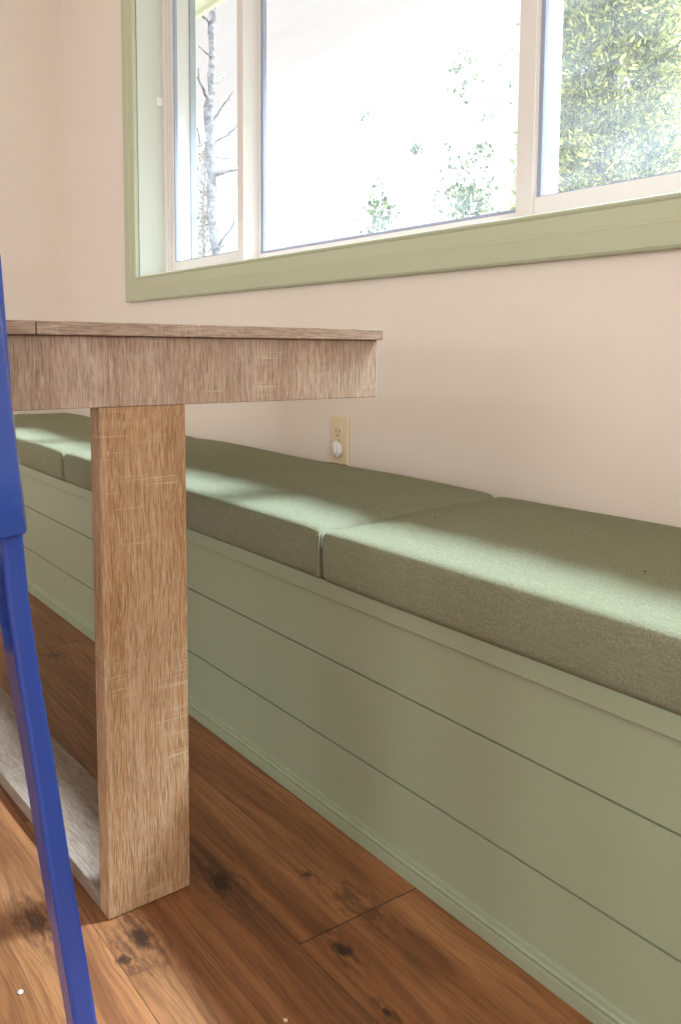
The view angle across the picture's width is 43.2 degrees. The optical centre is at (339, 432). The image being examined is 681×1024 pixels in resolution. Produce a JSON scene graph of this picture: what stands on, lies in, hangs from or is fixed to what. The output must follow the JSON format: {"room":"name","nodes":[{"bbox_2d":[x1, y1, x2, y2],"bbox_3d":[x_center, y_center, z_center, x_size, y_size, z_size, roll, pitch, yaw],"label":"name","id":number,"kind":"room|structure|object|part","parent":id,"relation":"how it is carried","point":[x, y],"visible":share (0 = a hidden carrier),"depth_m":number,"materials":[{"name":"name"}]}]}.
{"room":"dining room","nodes":[
{"label":"dining room","id":0,"kind":"room"},
{"bbox_2d":[0,0,67,414],"bbox_3d":[-2.720,-0.749,2.339,3.900,2.440,0.150,-4,7,-36],"label":"wall","id":1,"kind":"structure","parent":0,"point":[31,195],"depth_m":3.34,"materials":[{"name":"beige paint"}]},
{"bbox_2d":[0,592,592,1023],"bbox_3d":[-1.019,0.761,0.164,4.220,0.120,5.900,-4,7,-36],"label":"floor","id":2,"kind":"structure","parent":0,"point":[281,914],"depth_m":1.07,"materials":[{"name":"red laminate"}]},
{"bbox_2d":[0,256,96,1023],"bbox_3d":[-0.542,0.212,0.778,0.535,0.862,0.459,-4,7,-36],"label":"dining chair","id":3,"kind":"object","parent":2,"relation":"on","point":[15,613],"visible":1,"depth_m":0.77,"materials":[{"name":"blue metal"}]},
{"bbox_3d":[-0.420,-0.048,0.588,0.411,0.306,0.052,-4,7,-36],"label":"backrest","id":4,"kind":"part","parent":3,"relation":"part of","materials":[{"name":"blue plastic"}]},
{"bbox_2d":[0,320,382,919],"bbox_3d":[-0.851,0.227,1.172,1.602,0.749,0.920,-4,7,-39],"label":"dining table","id":5,"kind":"object","parent":2,"relation":"on","point":[127,829],"visible":0.99,"depth_m":1.09,"materials":[{"name":"brown wood"}]},
{"bbox_3d":[-0.529,0.566,1.472,0.115,0.022,0.848,-4,7,-39],"label":"foot rail","id":6,"kind":"part","parent":5,"relation":"part of","materials":[{"name":"brown wood"}]},
{"bbox_3d":[-0.253,0.289,1.101,0.115,0.648,0.028,-4,7,-39],"label":"leg","id":7,"kind":"part","parent":5,"relation":"part of","materials":[{"name":"brown wood"}]},
{"bbox_2d":[19,464,680,1023],"bbox_3d":[-0.049,0.367,1.712,0.448,0.378,4.199,-4,7,-36],"label":"storage bench","id":8,"kind":"object","parent":2,"relation":"on","point":[537,804],"visible":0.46,"depth_m":1.09,"materials":[{"name":"green paint"}]},
{"bbox_2d":[13,413,195,480],"bbox_3d":[-0.909,0.019,2.845,0.460,0.084,1.301,-4,7,-36],"label":"bench cushion","id":9,"kind":"object","parent":8,"relation":"on","point":[43,440],"visible":0.42,"depth_m":2.49,"materials":[{"name":"green fabric"}]},
{"bbox_2d":[64,439,492,577],"bbox_3d":[-0.225,0.114,1.916,0.462,0.084,1.276,-4,7,-36],"label":"bench cushion","id":10,"kind":"object","parent":8,"relation":"on","point":[274,506],"visible":0.64,"depth_m":1.56,"materials":[{"name":"green fabric"}]},
{"bbox_2d":[317,497,680,715],"bbox_3d":[0.491,0.213,0.948,0.461,0.084,1.278,-4,7,-36],"label":"bench cushion","id":11,"kind":"object","parent":8,"relation":"on","point":[568,590],"visible":1,"depth_m":1.05,"materials":[{"name":"green fabric"}]},
{"bbox_2d":[58,0,680,527],"bbox_3d":[0.622,-0.617,1.234,0.170,2.440,5.900,-4,7,-36],"label":"wall","id":12,"kind":"structure","parent":0,"point":[555,383],"depth_m":1.67,"materials":[{"name":"beige paint"}]},
{"bbox_2d":[331,415,349,465],"bbox_3d":[-0.007,0.019,1.988,0.019,0.114,0.070,-4,7,-36],"label":"wall outlet","id":13,"kind":"object","parent":12,"relation":"attached to","point":[340,425],"depth_m":1.98,"materials":[{"name":"beige plastic"}]},
{"bbox_3d":[-0.010,0.038,1.987,0.010,0.038,0.038,-4,7,-36],"label":"outlet safety cap","id":14,"kind":"part","parent":13,"relation":"part of","materials":[{"name":"white plastic"}]},
{"bbox_2d":[333,426,342,438],"bbox_3d":[-0.004,-0.001,1.988,0.003,0.028,0.034,-4,7,-36],"label":"receptacle","id":15,"kind":"object","parent":13,"relation":"attached to","point":[337,430],"depth_m":1.99,"materials":[{"name":"beige plastic"}]},
{"bbox_2d":[121,0,680,302],"bbox_3d":[0.198,-0.962,1.780,0.206,1.270,2.839,-4,7,-36],"label":"window","id":16,"kind":"structure","parent":12,"relation":"in","point":[639,215],"depth_m":2.27,"materials":[{"name":"green paint"}]},
{"bbox_3d":[0.233,-0.964,1.806,0.077,1.106,2.675,-4,7,-36],"label":"frame","id":17,"kind":"part","parent":16,"relation":"part of","materials":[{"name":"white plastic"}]},
{"bbox_3d":[0.273,-0.966,1.835,0.020,1.142,2.711,-4,7,-36],"label":"trim","id":18,"kind":"part","parent":16,"relation":"part of","materials":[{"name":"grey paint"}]},
{"bbox_3d":[-0.410,-1.046,2.653,0.024,1.056,0.449,-4,7,-36],"label":"sash","id":19,"kind":"part","parent":16,"relation":"part of","materials":[{"name":"white plastic"}]},
{"bbox_3d":[0.081,-0.984,2.052,0.020,1.056,1.038,-4,7,-36],"label":"sash","id":20,"kind":"part","parent":16,"relation":"part of","materials":[{"name":"clear glass"}]},
{"bbox_3d":[0.680,-0.893,1.168,0.026,1.056,1.020,-4,7,-36],"label":"sash","id":21,"kind":"part","parent":16,"relation":"part of","materials":[{"name":"white plastic"}]},
{"label":"outside","id":22,"kind":"structure","parent":0,"visible":0},
{"bbox_3d":[20.188,-1.165,25.344,59.800,0.050,70.000,-4,7,-36],"label":"ground","id":23,"kind":"structure","parent":22,"visible":0},
{"bbox_2d":[197,6,237,256],"bbox_3d":[-1.348,-2.958,9.065,0.649,6.360,1.042,-4,7,-36],"label":"bare tree","id":24,"kind":"object","parent":23,"relation":"on","point":[207,155],"visible":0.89,"depth_m":8.96,"materials":[{"name":"grey plant"}]},
{"bbox_2d":[355,105,371,233],"bbox_3d":[0.340,-2.355,12.263,0.215,4.563,0.656,1,6,8],"label":"sapling","id":25,"kind":"object","parent":23,"relation":"on","point":[361,114],"visible":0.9,"depth_m":12.04,"materials":[{"name":"green plant"}]},
{"bbox_3d":[0.351,-2.311,12.083,0.024,4.510,0.277,0,6,-6],"label":"stem","id":26,"kind":"part","parent":25,"relation":"part of","materials":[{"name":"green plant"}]},
{"bbox_2d":[353,178,396,233],"bbox_3d":[0.415,-1.536,10.503,0.544,3.274,0.881,1,6,3],"label":"sapling","id":27,"kind":"object","parent":23,"relation":"on","point":[381,210],"visible":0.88,"depth_m":10.45,"materials":[{"name":"green plant"}]},
{"bbox_2d":[395,141,439,224],"bbox_3d":[1.173,-2.103,12.207,0.467,4.084,0.799,-4,7,-36],"label":"sapling","id":28,"kind":"object","parent":23,"relation":"on","point":[415,146],"visible":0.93,"depth_m":12.21,"materials":[{"name":"green plant"}]},
{"bbox_3d":[1.113,-2.008,12.084,0.024,3.919,0.219,0,6,-2],"label":"stem","id":29,"kind":"part","parent":28,"relation":"part of","materials":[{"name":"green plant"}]},
{"bbox_2d":[438,48,514,218],"bbox_3d":[1.501,-2.061,9.586,0.837,4.512,0.954,1,6,8],"label":"sapling","id":30,"kind":"object","parent":23,"relation":"on","point":[470,199],"visible":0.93,"depth_m":9.52,"materials":[{"name":"green plant"}]},
{"bbox_3d":[1.447,-2.001,9.576,0.024,4.395,0.279,0,6,-6],"label":"stem","id":31,"kind":"part","parent":30,"relation":"part of","materials":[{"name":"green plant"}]},
{"bbox_2d":[506,0,680,209],"bbox_3d":[2.275,-3.257,7.345,1.786,7.338,1.805,-1,6,-18],"label":"cedar tree","id":32,"kind":"object","parent":23,"relation":"on","point":[646,27],"visible":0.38,"depth_m":7.01,"materials":[{"name":"green plant"}]},
{"bbox_3d":[0.569,-0.591,1.478,0.030,2.940,6.350,-4,7,-36],"label":"wall","id":33,"kind":"structure","parent":0,"visible":0},
{"bbox_2d":[195,0,225,19],"bbox_3d":[1.179,-1.752,0.967,0.530,0.350,8.500,-4,7,-36],"label":"roof eave","id":34,"kind":"object","parent":33,"relation":"attached to","point":[202,7],"depth_m":3.79,"materials":[{"name":"beige paint"}]}
]}

